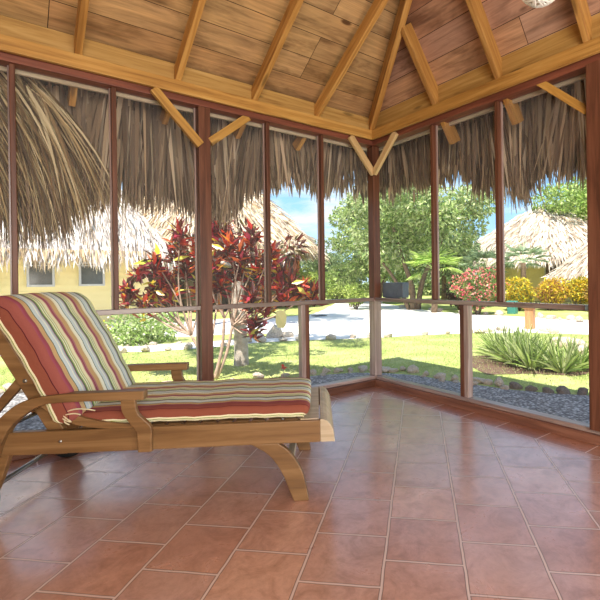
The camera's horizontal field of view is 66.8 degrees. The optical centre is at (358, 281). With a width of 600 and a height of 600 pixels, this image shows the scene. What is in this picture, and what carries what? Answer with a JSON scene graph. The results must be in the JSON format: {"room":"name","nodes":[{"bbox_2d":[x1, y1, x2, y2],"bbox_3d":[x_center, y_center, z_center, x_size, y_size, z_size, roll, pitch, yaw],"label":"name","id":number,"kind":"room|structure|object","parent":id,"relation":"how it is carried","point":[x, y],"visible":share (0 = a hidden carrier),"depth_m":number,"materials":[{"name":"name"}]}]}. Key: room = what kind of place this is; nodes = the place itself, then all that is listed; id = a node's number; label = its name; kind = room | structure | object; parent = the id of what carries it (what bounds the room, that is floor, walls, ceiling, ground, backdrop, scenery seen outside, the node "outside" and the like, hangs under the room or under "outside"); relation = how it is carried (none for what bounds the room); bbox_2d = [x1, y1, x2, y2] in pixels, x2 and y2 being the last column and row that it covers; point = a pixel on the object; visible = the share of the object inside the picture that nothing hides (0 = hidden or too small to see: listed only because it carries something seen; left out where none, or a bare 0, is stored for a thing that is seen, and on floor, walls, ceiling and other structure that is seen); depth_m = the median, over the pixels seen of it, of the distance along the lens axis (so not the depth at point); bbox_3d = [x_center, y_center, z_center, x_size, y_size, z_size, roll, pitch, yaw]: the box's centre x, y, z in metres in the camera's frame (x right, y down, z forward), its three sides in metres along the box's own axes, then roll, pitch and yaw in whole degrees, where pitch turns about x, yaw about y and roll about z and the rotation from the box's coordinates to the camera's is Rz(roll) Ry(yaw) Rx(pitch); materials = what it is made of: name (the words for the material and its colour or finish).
{"room":"screened porch","nodes":[
{"label":"screened porch","id":0,"kind":"room"},
{"bbox_2d":[0,51,381,460],"bbox_3d":[-1.560,-0.184,3.139,4.580,2.485,0.180,-1,0,-39],"label":"wall","id":1,"kind":"structure","parent":0,"point":[12,64],"depth_m":3.43,"materials":[{"name":"brown wood"}]},
{"bbox_2d":[0,72,382,253],"bbox_3d":[-1.778,-0.818,3.556,5.193,1.291,0.521,-1,0,-37],"label":"fringe","id":2,"kind":"object","parent":1,"relation":"hanging from","point":[155,159],"visible":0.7,"depth_m":3.65,"materials":[{"name":"brown plant"}]},
{"bbox_2d":[0,71,133,254],"bbox_3d":[-2.539,-0.776,2.826,2.079,1.309,0.376,-1,0,-37],"label":"thatched roof","id":3,"kind":"object","parent":2,"relation":"hanging from","point":[32,100],"visible":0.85,"depth_m":3.05,"materials":[{"name":"brown plant"}]},
{"bbox_2d":[40,80,353,150],"bbox_3d":[-1.625,-1.603,3.305,5.520,0.632,0.922,-1,0,-39],"label":"trim","id":4,"kind":"structure","parent":1,"relation":"attached to","point":[45,83],"depth_m":3.53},
{"bbox_2d":[0,386,599,599],"bbox_3d":[1.428,1.104,-0.572,4.580,0.140,9.680,-1,0,-39],"label":"floor","id":5,"kind":"structure","parent":0,"point":[412,497],"depth_m":1.99,"materials":[{"name":"tile"}]},
{"bbox_2d":[0,292,334,500],"bbox_3d":[-1.000,0.551,2.413,1.718,1.006,0.776,-1,0,-5],"label":"sun lounger","id":6,"kind":"object","parent":5,"relation":"on","point":[72,373],"visible":1,"depth_m":2.12,"materials":[{"name":"brown wood"}]},
{"bbox_2d":[0,292,134,422],"bbox_3d":[-1.481,0.351,2.348,0.378,0.592,0.658,-1,0,-5],"label":"cushion","id":7,"kind":"object","parent":6,"relation":"on","point":[52,343],"depth_m":2.10,"materials":[{"name":"fabric"}]},
{"bbox_2d":[82,377,310,422],"bbox_3d":[-0.793,0.626,2.429,1.072,0.087,0.630,-1,0,-5],"label":"seat cushion","id":8,"kind":"object","parent":6,"relation":"on","point":[191,401],"depth_m":2.20,"materials":[{"name":"fabric"}]},
{"bbox_2d":[0,0,599,150],"bbox_3d":[1.321,-2.890,-0.477,4.812,3.426,9.922,-1,0,-39],"label":"ceiling","id":9,"kind":"structure","parent":0,"point":[366,69],"depth_m":3.32,"materials":[{"name":"beige wood"}]},
{"bbox_2d":[522,0,554,7],"bbox_3d":[0.847,-2.030,2.095,0.204,1.476,0.204,-1,0,-39],"label":"pendant lamp","id":10,"kind":"object","parent":9,"relation":"hanging from","point":[531,3],"visible":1,"depth_m":2.11,"materials":[{"name":"white wicker"}]},
{"bbox_2d":[372,53,599,445],"bbox_3d":[3.139,-0.236,0.804,0.170,2.485,9.680,-1,0,-39],"label":"wall","id":11,"kind":"structure","parent":0,"point":[588,68],"depth_m":3.36,"materials":[{"name":"brown wood"}]},
{"bbox_2d":[383,282,408,297],"bbox_3d":[0.363,0.100,4.399,0.090,0.180,0.285,-1,0,-39],"label":"speaker box","id":12,"kind":"object","parent":11,"relation":"attached to","point":[390,289],"visible":0.92,"depth_m":4.33,"materials":[{"name":"plastic"}]},
{"bbox_2d":[380,80,584,151],"bbox_3d":[2.011,-1.605,2.549,0.696,0.519,6.600,-1,0,-39],"label":"trim","id":13,"kind":"structure","parent":11,"relation":"attached to","point":[569,85],"depth_m":3.92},
{"bbox_2d":[379,79,586,213],"bbox_3d":[1.508,-1.038,3.612,0.443,0.937,4.115,-1,0,-39],"label":"fringe","id":14,"kind":"object","parent":11,"relation":"hanging from","point":[551,137],"visible":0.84,"depth_m":3.73,"materials":[{"name":"brown plant"}]},
{"label":"outside","id":15,"kind":"structure","parent":0,"visible":0},
{"bbox_2d":[117,333,266,344],"bbox_3d":[-4.001,1.157,9.087,4.313,0.001,2.488,-1,0,-39],"label":"grass strip","id":16,"kind":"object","parent":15,"point":[216,337],"visible":0.14,"depth_m":8.93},
{"bbox_2d":[103,312,186,346],"bbox_3d":[-4.099,0.967,8.594,1.516,0.990,1.314,-1,0,38],"label":"flowering bush","id":17,"kind":"object","parent":16,"relation":"on","point":[132,333],"visible":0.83,"depth_m":8.32,"materials":[{"name":"green plant"}]},
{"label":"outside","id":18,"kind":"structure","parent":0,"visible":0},
{"bbox_2d":[0,372,588,430],"bbox_3d":[0.744,1.128,1.902,11.646,0.001,13.254,-1,0,-39],"label":"gravel","id":19,"kind":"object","parent":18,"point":[570,406],"visible":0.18,"depth_m":4.29,"materials":[{"name":"grey gravel"}]},
{"bbox_2d":[500,385,508,389],"bbox_3d":[1.523,1.101,4.657,0.091,0.055,0.091,-1,0,36],"label":"rock","id":20,"kind":"object","parent":19,"relation":"on","point":[506,387],"visible":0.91,"depth_m":4.63,"materials":[{"name":"stone"}]},
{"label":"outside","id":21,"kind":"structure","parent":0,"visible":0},
{"bbox_2d":[0,286,588,394],"bbox_3d":[-4.496,1.114,26.391,100.000,0.001,100.000,-1,0,-39],"label":"lawn","id":22,"kind":"structure","parent":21,"point":[293,311],"depth_m":6.79,"materials":[{"name":"green plant"}]},
{"bbox_2d":[2,383,11,389],"bbox_3d":[-3.804,1.154,4.895,0.113,0.098,0.115,-1,0,-10],"label":"rock","id":23,"kind":"object","parent":22,"relation":"on","point":[6,386],"visible":0.47,"depth_m":4.86,"materials":[{"name":"stone"}]},
{"bbox_2d":[0,191,179,326],"bbox_3d":[-10.222,-1.256,10.503,11.432,5.000,4.102,-1,0,-39],"label":"hut","id":24,"kind":"object","parent":22,"relation":"on","point":[82,269],"visible":0.44,"depth_m":11.54,"materials":[{"name":"beige plant"}]},
{"bbox_2d":[120,347,127,352],"bbox_3d":[-3.857,1.134,7.384,0.130,0.131,0.104,-1,0,-38],"label":"rock","id":25,"kind":"object","parent":22,"relation":"on","point":[123,349],"visible":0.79,"depth_m":7.36,"materials":[{"name":"stone"}]},
{"bbox_2d":[119,216,328,379],"bbox_3d":[-1.679,0.169,5.316,2.670,1.984,0.712,-1,0,1],"label":"shrub","id":26,"kind":"object","parent":22,"relation":"on","point":[160,274],"visible":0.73,"depth_m":5.29,"materials":[{"name":"red plant"}]},
{"bbox_2d":[136,191,330,312],"bbox_3d":[-7.135,-2.383,20.984,11.584,7.100,11.454,-1,0,32],"label":"hut","id":27,"kind":"object","parent":22,"relation":"on","point":[280,223],"visible":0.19,"depth_m":17.89,"materials":[{"name":"beige plant"}]},
{"bbox_2d":[180,217,309,365],"bbox_3d":[-2.086,-1.820,5.689,3.424,6.002,2.696,-1,0,-12],"label":"tree","id":28,"kind":"object","parent":22,"relation":"on","point":[241,355],"visible":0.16,"depth_m":6.16,"materials":[{"name":"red plant"}]},
{"bbox_2d":[252,372,264,378],"bbox_3d":[-1.179,1.118,5.288,0.119,0.103,0.120,-1,0,-42],"label":"rock","id":29,"kind":"object","parent":22,"relation":"on","point":[257,375],"visible":0.84,"depth_m":5.25,"materials":[{"name":"stone"}]},
{"bbox_2d":[295,267,317,300],"bbox_3d":[-2.352,0.208,19.411,1.421,1.814,1.287,-1,0,-21],"label":"round bush","id":30,"kind":"object","parent":22,"relation":"on","point":[302,273],"visible":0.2,"depth_m":19.24,"materials":[{"name":"green plant"}]},
{"bbox_2d":[310,369,316,374],"bbox_3d":[-0.556,1.121,5.511,0.109,0.090,0.090,-1,0,33],"label":"rock","id":31,"kind":"object","parent":22,"relation":"on","point":[312,371],"visible":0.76,"depth_m":5.48,"materials":[{"name":"stone"}]},
{"bbox_2d":[322,367,327,373],"bbox_3d":[-0.418,1.106,5.553,0.077,0.097,0.097,-1,0,40],"label":"rock","id":32,"kind":"object","parent":22,"relation":"on","point":[325,370],"visible":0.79,"depth_m":5.53,"materials":[{"name":"stone"}]},
{"bbox_2d":[300,236,350,278],"bbox_3d":[-4.272,-0.965,29.936,7.819,4.126,6.521,-1,0,-9],"label":"leafy tree","id":33,"kind":"object","parent":22,"relation":"on","point":[313,266],"visible":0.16,"depth_m":28.43,"materials":[{"name":"green plant"}]},
{"bbox_2d":[325,334,336,339],"bbox_3d":[-0.527,1.094,8.669,0.208,0.173,0.172,-1,0,4],"label":"rock","id":34,"kind":"object","parent":22,"relation":"on","point":[330,336],"visible":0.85,"depth_m":8.61,"materials":[{"name":"stone"}]},
{"bbox_2d":[327,285,347,298],"bbox_3d":[-1.054,0.669,23.743,1.197,1.003,1.156,-1,0,-35],"label":"round bush","id":35,"kind":"object","parent":22,"relation":"on","point":[336,293],"visible":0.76,"depth_m":23.61,"materials":[{"name":"green plant"}]},
{"bbox_2d":[325,271,354,299],"bbox_3d":[-1.227,0.294,25.943,2.070,1.921,1.986,-1,0,-39],"label":"hedge","id":36,"kind":"object","parent":22,"relation":"on","point":[331,283],"visible":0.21,"depth_m":25.50,"materials":[{"name":"green plant"}]},
{"bbox_2d":[325,251,368,295],"bbox_3d":[-0.989,0.033,33.764,5.851,4.927,6.147,-1,0,-39],"label":"tree","id":37,"kind":"object","parent":22,"relation":"on","point":[346,260],"visible":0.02,"depth_m":33.35,"materials":[{"name":"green plant"}]},
{"bbox_2d":[358,365,367,370],"bbox_3d":[0.066,1.104,5.709,0.128,0.079,0.110,-1,0,-39],"label":"rock","id":38,"kind":"object","parent":22,"relation":"on","point":[364,367],"visible":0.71,"depth_m":5.69,"materials":[{"name":"stone"}]},
{"bbox_2d":[382,366,389,372],"bbox_3d":[0.324,1.102,5.612,0.195,0.079,0.171,-1,0,12],"label":"rock","id":39,"kind":"object","parent":22,"relation":"on","point":[384,369],"visible":0.61,"depth_m":5.55,"materials":[{"name":"stone"}]},
{"bbox_2d":[389,368,398,372],"bbox_3d":[0.445,1.107,5.600,0.127,0.058,0.144,-1,0,10],"label":"rock","id":40,"kind":"object","parent":22,"relation":"on","point":[392,370],"visible":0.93,"depth_m":5.55,"materials":[{"name":"stone"}]},
{"bbox_2d":[368,266,446,295],"bbox_3d":[3.808,-0.183,33.244,6.048,3.306,6.886,-1,0,11],"label":"tree","id":41,"kind":"object","parent":22,"relation":"on","point":[416,283],"visible":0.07,"depth_m":31.40,"materials":[{"name":"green plant"}]},
{"bbox_2d":[407,364,418,372],"bbox_3d":[0.677,1.097,5.555,0.162,0.134,0.133,-1,0,-11],"label":"rock","id":42,"kind":"object","parent":22,"relation":"on","point":[412,368],"visible":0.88,"depth_m":5.51,"materials":[{"name":"stone"}]},
{"bbox_2d":[433,372,445,378],"bbox_3d":[0.959,1.099,5.198,0.142,0.086,0.143,-1,0,43],"label":"rock","id":43,"kind":"object","parent":22,"relation":"on","point":[438,375],"visible":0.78,"depth_m":5.15,"materials":[{"name":"stone"}]},
{"bbox_2d":[398,222,487,299],"bbox_3d":[4.408,-1.197,23.387,4.863,4.414,5.489,-1,0,10],"label":"leafy tree","id":44,"kind":"object","parent":22,"relation":"on","point":[446,273],"visible":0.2,"depth_m":21.84,"materials":[{"name":"green plant"}]},
{"bbox_2d":[415,269,471,294],"bbox_3d":[6.602,0.364,31.121,4.429,4.352,5.061,-1,0,-22],"label":"tree","id":45,"kind":"object","parent":22,"relation":"on","point":[428,274],"visible":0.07,"depth_m":30.76,"materials":[{"name":"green plant"}]},
{"bbox_2d":[451,375,458,380],"bbox_3d":[1.094,1.092,5.078,0.079,0.083,0.097,-1,0,44],"label":"rock","id":46,"kind":"object","parent":22,"relation":"on","point":[454,377],"visible":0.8,"depth_m":5.05,"materials":[{"name":"stone"}]},
{"bbox_2d":[442,275,469,309],"bbox_3d":[3.642,0.380,16.439,1.119,1.339,1.322,-1,0,16],"label":"shrub","id":47,"kind":"object","parent":22,"relation":"on","point":[451,296],"visible":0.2,"depth_m":16.25,"materials":[{"name":"green plant"}]},
{"bbox_2d":[473,377,484,382],"bbox_3d":[1.325,1.093,4.962,0.177,0.072,0.156,-1,0,-21],"label":"rock","id":48,"kind":"object","parent":22,"relation":"on","point":[479,380],"visible":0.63,"depth_m":4.92,"materials":[{"name":"stone"}]},
{"bbox_2d":[448,266,510,314],"bbox_3d":[3.828,0.282,14.294,1.926,1.548,1.502,-1,0,7],"label":"flowering bush","id":49,"kind":"object","parent":22,"relation":"on","point":[481,286],"visible":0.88,"depth_m":13.99,"materials":[{"name":"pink plant"}]},
{"bbox_2d":[459,246,512,274],"bbox_3d":[5.333,-0.237,18.770,2.092,2.517,2.210,-1,0,-39],"label":"fan palm","id":50,"kind":"object","parent":22,"relation":"on","point":[487,254],"visible":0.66,"depth_m":18.54,"materials":[{"name":"green plant"}]},
{"bbox_2d":[482,379,492,384],"bbox_3d":[1.418,1.098,4.898,0.113,0.069,0.114,-1,0,31],"label":"rock","id":51,"kind":"object","parent":22,"relation":"on","point":[486,381],"visible":0.95,"depth_m":4.86,"materials":[{"name":"stone"}]},
{"bbox_2d":[494,377,503,386],"bbox_3d":[1.511,1.077,4.791,0.120,0.121,0.095,-1,0,-12],"label":"rock","id":52,"kind":"object","parent":22,"relation":"on","point":[498,381],"visible":0.83,"depth_m":4.76,"materials":[{"name":"stone"}]},
{"bbox_2d":[494,310,503,315],"bbox_3d":[4.315,1.000,13.761,0.302,0.250,0.248,-1,0,-24],"label":"rock","id":53,"kind":"object","parent":22,"relation":"on","point":[498,312],"visible":0.84,"depth_m":13.67,"materials":[{"name":"stone"}]},
{"bbox_2d":[506,301,518,313],"bbox_3d":[4.946,0.830,14.417,0.300,0.410,0.300,-1,0,37],"label":"utility box","id":54,"kind":"object","parent":22,"relation":"on","point":[510,310],"visible":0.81,"depth_m":14.33,"materials":[{"name":"teal paint"}]},
{"bbox_2d":[509,381,522,389],"bbox_3d":[1.640,1.091,4.679,0.132,0.107,0.106,-1,0,15],"label":"rock","id":55,"kind":"object","parent":22,"relation":"on","point":[512,385],"visible":0.84,"depth_m":4.64,"materials":[{"name":"stone"}]},
{"bbox_2d":[505,276,535,310],"bbox_3d":[5.494,0.438,15.705,1.262,1.265,1.215,-1,0,-39],"label":"shrub","id":56,"kind":"object","parent":22,"relation":"on","point":[520,287],"visible":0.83,"depth_m":15.40,"materials":[{"name":"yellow plant"}]},
{"bbox_2d":[457,206,586,301],"bbox_3d":[10.199,-1.608,24.475,11.486,5.079,11.334,-1,0,12],"label":"hut","id":57,"kind":"object","parent":22,"relation":"on","point":[561,235],"visible":0.48,"depth_m":21.61,"materials":[{"name":"beige plant"}]},
{"bbox_2d":[546,264,558,275],"bbox_3d":[9.247,-0.495,21.243,0.720,0.700,0.360,-1,0,23],"label":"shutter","id":58,"kind":"object","parent":57,"relation":"hanging from","point":[547,266],"depth_m":21.14,"materials":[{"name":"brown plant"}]},
{"bbox_2d":[505,241,550,301],"bbox_3d":[6.643,-0.350,18.207,2.208,2.713,2.102,-1,0,-39],"label":"fan palm","id":59,"kind":"object","parent":22,"relation":"on","point":[538,251],"visible":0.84,"depth_m":18.09,"materials":[{"name":"green plant"}]},
{"bbox_2d":[525,385,537,391],"bbox_3d":[1.760,1.093,4.583,0.117,0.083,0.096,-1,0,6],"label":"rock","id":60,"kind":"object","parent":22,"relation":"on","point":[529,387],"visible":0.88,"depth_m":4.54,"materials":[{"name":"stone"}]},
{"bbox_2d":[536,313,543,317],"bbox_3d":[5.171,0.977,12.768,0.159,0.201,0.200,-1,0,-11],"label":"rock","id":61,"kind":"object","parent":22,"relation":"on","point":[539,315],"visible":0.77,"depth_m":12.70,"materials":[{"name":"stone"}]},
{"bbox_2d":[542,387,553,392],"bbox_3d":[1.895,1.093,4.485,0.109,0.088,0.087,-1,0,19],"label":"rock","id":62,"kind":"object","parent":22,"relation":"on","point":[544,389],"visible":0.82,"depth_m":4.46,"materials":[{"name":"stone"}]},
{"bbox_2d":[531,276,569,310],"bbox_3d":[6.832,0.407,15.659,1.377,1.211,1.404,-1,0,-19],"label":"shrub","id":63,"kind":"object","parent":22,"relation":"on","point":[552,293],"visible":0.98,"depth_m":15.42,"materials":[{"name":"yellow plant"}]},
{"bbox_2d":[546,315,556,319],"bbox_3d":[5.260,0.999,12.254,0.279,0.169,0.277,-1,0,37],"label":"rock","id":64,"kind":"object","parent":22,"relation":"on","point":[548,317],"visible":0.85,"depth_m":12.18,"materials":[{"name":"stone"}]},
{"bbox_2d":[531,176,586,221],"bbox_3d":[12.317,-2.460,22.841,6.585,6.752,5.883,-1,0,31],"label":"leafy tree","id":65,"kind":"object","parent":22,"relation":"on","point":[577,204],"visible":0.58,"depth_m":22.47,"materials":[{"name":"green plant"}]},
{"bbox_2d":[556,386,570,393],"bbox_3d":[2.025,1.077,4.443,0.135,0.096,0.100,-1,0,33],"label":"rock","id":66,"kind":"object","parent":22,"relation":"on","point":[560,389],"visible":0.89,"depth_m":4.42,"materials":[{"name":"stone"}]},
{"bbox_2d":[540,242,587,304],"bbox_3d":[9.905,-0.800,17.014,5.707,3.524,5.733,-1,0,12],"label":"hut","id":67,"kind":"object","parent":22,"relation":"on","point":[576,265],"visible":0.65,"depth_m":16.64,"materials":[{"name":"beige plant"}]},
{"bbox_2d":[556,337,573,347],"bbox_3d":[3.452,1.026,7.394,0.365,0.222,0.368,-1,0,28],"label":"rock","id":68,"kind":"object","parent":22,"relation":"on","point":[563,339],"visible":0.25,"depth_m":7.29,"materials":[{"name":"stone"}]},
{"bbox_2d":[565,275,587,310],"bbox_3d":[7.594,0.383,15.463,1.155,1.239,1.070,-1,0,-13],"label":"shrub","id":69,"kind":"object","parent":22,"relation":"on","point":[576,285],"visible":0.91,"depth_m":15.23,"materials":[{"name":"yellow plant"}]},
{"bbox_2d":[567,339,586,349],"bbox_3d":[3.432,1.031,7.056,0.327,0.271,0.269,-1,0,1],"label":"rock","id":70,"kind":"object","parent":22,"relation":"on","point":[582,343],"visible":0.2,"depth_m":6.96,"materials":[{"name":"stone"}]},
{"bbox_2d":[577,387,588,394],"bbox_3d":[2.188,1.077,4.399,0.126,0.090,0.093,-1,0,-36],"label":"rock","id":71,"kind":"object","parent":22,"relation":"on","point":[581,390],"visible":0.89,"depth_m":4.37,"materials":[{"name":"stone"}]},
{"bbox_2d":[581,284,587,299],"bbox_3d":[8.049,0.429,14.765,1.502,1.151,1.144,-1,0,-39],"label":"shrub","id":72,"kind":"object","parent":22,"relation":"on","point":[584,292],"visible":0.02,"depth_m":14.87,"materials":[{"name":"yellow plant"}]},
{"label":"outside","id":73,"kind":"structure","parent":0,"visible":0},
{"bbox_2d":[473,355,588,375],"bbox_3d":[2.314,1.093,5.865,1.882,0.001,2.051,-1,0,-39],"label":"mulch bed","id":74,"kind":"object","parent":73,"point":[499,369],"visible":0.4,"depth_m":5.61,"materials":[{"name":"brown soil"}]},
{"bbox_2d":[472,322,526,352],"bbox_3d":[2.126,0.843,6.578,1.019,0.530,0.972,-1,0,-39],"label":"leaf plant","id":75,"kind":"object","parent":74,"relation":"on","point":[483,341],"visible":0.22,"depth_m":6.58,"materials":[{"name":"green plant"}]},
{"bbox_2d":[473,324,539,359],"bbox_3d":[2.067,0.832,6.219,1.166,0.557,1.012,-1,0,-39],"label":"leaf plant","id":76,"kind":"object","parent":74,"relation":"on","point":[488,342],"visible":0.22,"depth_m":6.22,"materials":[{"name":"green plant"}]},
{"bbox_2d":[473,324,561,365],"bbox_3d":[2.090,0.834,5.925,1.111,0.555,1.123,-1,0,-39],"label":"leaf plant","id":77,"kind":"object","parent":74,"relation":"on","point":[498,357],"visible":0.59,"depth_m":5.87,"materials":[{"name":"green plant"}]},
{"bbox_2d":[496,324,547,343],"bbox_3d":[2.354,0.861,6.491,0.883,0.489,1.009,-1,0,-39],"label":"leaf plant","id":78,"kind":"object","parent":74,"relation":"on","point":[531,324],"visible":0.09,"depth_m":6.51,"materials":[{"name":"green plant"}]},
{"bbox_2d":[491,324,553,354],"bbox_3d":[2.361,0.855,6.155,1.024,0.503,0.998,-1,0,-39],"label":"leaf plant","id":79,"kind":"object","parent":74,"relation":"on","point":[523,332],"visible":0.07,"depth_m":6.20,"materials":[{"name":"green plant"}]},
{"bbox_2d":[500,330,564,369],"bbox_3d":[2.162,0.847,5.642,0.995,0.528,0.871,-1,0,-39],"label":"leaf plant","id":80,"kind":"object","parent":74,"relation":"on","point":[523,354],"visible":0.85,"depth_m":5.57,"materials":[{"name":"green plant"}]},
{"bbox_2d":[518,333,588,372],"bbox_3d":[2.493,0.847,5.399,0.983,0.519,0.980,-1,0,6],"label":"leaf plant","id":81,"kind":"object","parent":74,"relation":"on","point":[570,363],"visible":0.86,"depth_m":5.36,"materials":[{"name":"green plant"}]},
{"bbox_2d":[522,328,585,367],"bbox_3d":[2.465,0.849,5.767,0.988,0.515,0.948,-1,0,-19],"label":"leaf plant","id":82,"kind":"object","parent":74,"relation":"on","point":[559,340],"visible":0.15,"depth_m":5.77,"materials":[{"name":"green plant"}]},
{"bbox_2d":[542,335,588,370],"bbox_3d":[2.663,0.878,5.588,0.807,0.450,0.816,-1,0,-39],"label":"leaf plant","id":83,"kind":"object","parent":74,"relation":"on","point":[586,359],"visible":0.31,"depth_m":5.45,"materials":[{"name":"green plant"}]},
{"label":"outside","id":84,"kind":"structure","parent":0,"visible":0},
{"bbox_2d":[107,319,297,335],"bbox_3d":[-5.857,1.181,10.002,9.471,0.001,3.660,-1,0,-39],"label":"paving","id":85,"kind":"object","parent":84,"point":[219,322],"visible":0.23,"depth_m":11.53,"materials":[{"name":"white concrete"}]},
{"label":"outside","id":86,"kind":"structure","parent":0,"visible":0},
{"bbox_2d":[117,302,587,351],"bbox_3d":[-3.829,1.157,10.295,29.006,0.001,23.956,-1,0,-39],"label":"path","id":87,"kind":"structure","parent":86,"point":[341,320],"depth_m":11.35,"materials":[{"name":"white concrete"}]},
{"bbox_2d":[140,344,150,351],"bbox_3d":[-3.522,1.120,7.453,0.150,0.157,0.184,-1,0,-7],"label":"rock","id":88,"kind":"object","parent":87,"relation":"on","point":[146,348],"visible":0.94,"depth_m":7.40,"materials":[{"name":"stone"}]},
{"bbox_2d":[164,346,171,350],"bbox_3d":[-3.204,1.144,7.591,0.108,0.109,0.131,-1,0,22],"label":"rock","id":89,"kind":"object","parent":87,"relation":"on","point":[168,348],"visible":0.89,"depth_m":7.56,"materials":[{"name":"stone"}]},
{"bbox_2d":[183,342,192,349],"bbox_3d":[-2.916,1.113,7.726,0.145,0.152,0.178,-1,0,0],"label":"rock","id":90,"kind":"object","parent":87,"relation":"on","point":[188,345],"visible":0.93,"depth_m":7.66,"materials":[{"name":"stone"}]},
{"bbox_2d":[257,336,266,341],"bbox_3d":[-1.827,1.102,8.498,0.172,0.149,0.174,-1,0,-26],"label":"rock","id":91,"kind":"object","parent":87,"relation":"on","point":[262,339],"visible":0.65,"depth_m":8.44,"materials":[{"name":"stone"}]},
{"bbox_2d":[266,324,282,337],"bbox_3d":[-1.694,1.034,9.118,0.346,0.348,0.275,-1,0,-9],"label":"rock","id":92,"kind":"object","parent":87,"relation":"on","point":[274,332],"visible":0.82,"depth_m":9.00,"materials":[{"name":"stone"}]},
{"bbox_2d":[278,337,287,340],"bbox_3d":[-1.443,1.112,8.587,0.182,0.084,0.207,-1,0,-42],"label":"rock","id":93,"kind":"object","parent":87,"relation":"on","point":[281,338],"visible":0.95,"depth_m":8.53,"materials":[{"name":"stone"}]},
{"bbox_2d":[281,331,293,336],"bbox_3d":[-1.513,1.093,9.239,0.350,0.142,0.308,-1,0,-27],"label":"rock","id":94,"kind":"object","parent":87,"relation":"on","point":[285,333],"visible":0.64,"depth_m":9.14,"materials":[{"name":"stone"}]},
{"bbox_2d":[341,282,368,308],"bbox_3d":[-0.043,0.558,17.483,1.257,1.072,1.334,-1,0,-39],"label":"round bush","id":95,"kind":"object","parent":87,"relation":"on","point":[355,291],"visible":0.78,"depth_m":17.30,"materials":[{"name":"green plant"}]},
{"bbox_2d":[327,192,430,297],"bbox_3d":[1.151,-1.718,21.523,5.312,5.605,5.621,-1,0,-10],"label":"leafy tree","id":96,"kind":"object","parent":87,"relation":"on","point":[354,268],"visible":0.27,"depth_m":21.32,"materials":[{"name":"green plant"}]},
{"bbox_2d":[384,333,392,337],"bbox_3d":[0.599,1.084,8.952,0.187,0.113,0.186,-1,0,13],"label":"rock","id":97,"kind":"object","parent":87,"relation":"on","point":[386,335],"visible":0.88,"depth_m":8.89,"materials":[{"name":"stone"}]},
{"bbox_2d":[331,183,504,309],"bbox_3d":[2.098,-1.569,17.015,5.596,5.329,5.286,-1,0,45],"label":"leafy tree","id":98,"kind":"object","parent":87,"relation":"on","point":[418,215],"visible":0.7,"depth_m":16.34,"materials":[{"name":"green plant"}]},
{"bbox_2d":[403,245,463,312],"bbox_3d":[2.564,-0.106,15.219,1.979,2.352,2.056,-1,0,-39],"label":"fan palm","id":99,"kind":"object","parent":87,"relation":"on","point":[420,259],"visible":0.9,"depth_m":15.18,"materials":[{"name":"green plant"}]},
{"bbox_2d":[474,329,484,332],"bbox_3d":[2.544,1.050,9.444,0.236,0.108,0.268,-1,0,-1],"label":"rock","id":100,"kind":"object","parent":87,"relation":"on","point":[475,330],"visible":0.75,"depth_m":9.37,"materials":[{"name":"stone"}]},
{"bbox_2d":[523,308,535,328],"bbox_3d":[3.849,0.810,10.071,0.250,0.510,0.250,-1,0,37],"label":"bollard","id":101,"kind":"object","parent":87,"relation":"on","point":[530,315],"visible":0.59,"depth_m":10.00,"materials":[{"name":"brown wood"}]},
{"bbox_2d":[539,327,550,331],"bbox_3d":[3.992,1.026,9.555,0.272,0.125,0.309,-1,0,-21],"label":"rock","id":102,"kind":"object","parent":87,"relation":"on","point":[544,329],"visible":0.7,"depth_m":9.45,"materials":[{"name":"stone"}]},
{"bbox_2d":[547,328,559,333],"bbox_3d":[4.041,1.033,9.269,0.219,0.134,0.221,-1,0,36],"label":"rock","id":103,"kind":"object","parent":87,"relation":"on","point":[552,330],"visible":0.8,"depth_m":9.20,"materials":[{"name":"stone"}]},
{"bbox_2d":[566,315,574,319],"bbox_3d":[5.647,0.982,11.965,0.222,0.191,0.220,-1,0,18],"label":"rock","id":104,"kind":"object","parent":87,"relation":"on","point":[569,317],"visible":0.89,"depth_m":11.89,"materials":[{"name":"stone"}]},
{"bbox_2d":[575,316,583,321],"bbox_3d":[5.639,0.971,11.461,0.199,0.209,0.245,-1,0,15],"label":"rock","id":105,"kind":"object","parent":87,"relation":"on","point":[578,318],"visible":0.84,"depth_m":11.40,"materials":[{"name":"stone"}]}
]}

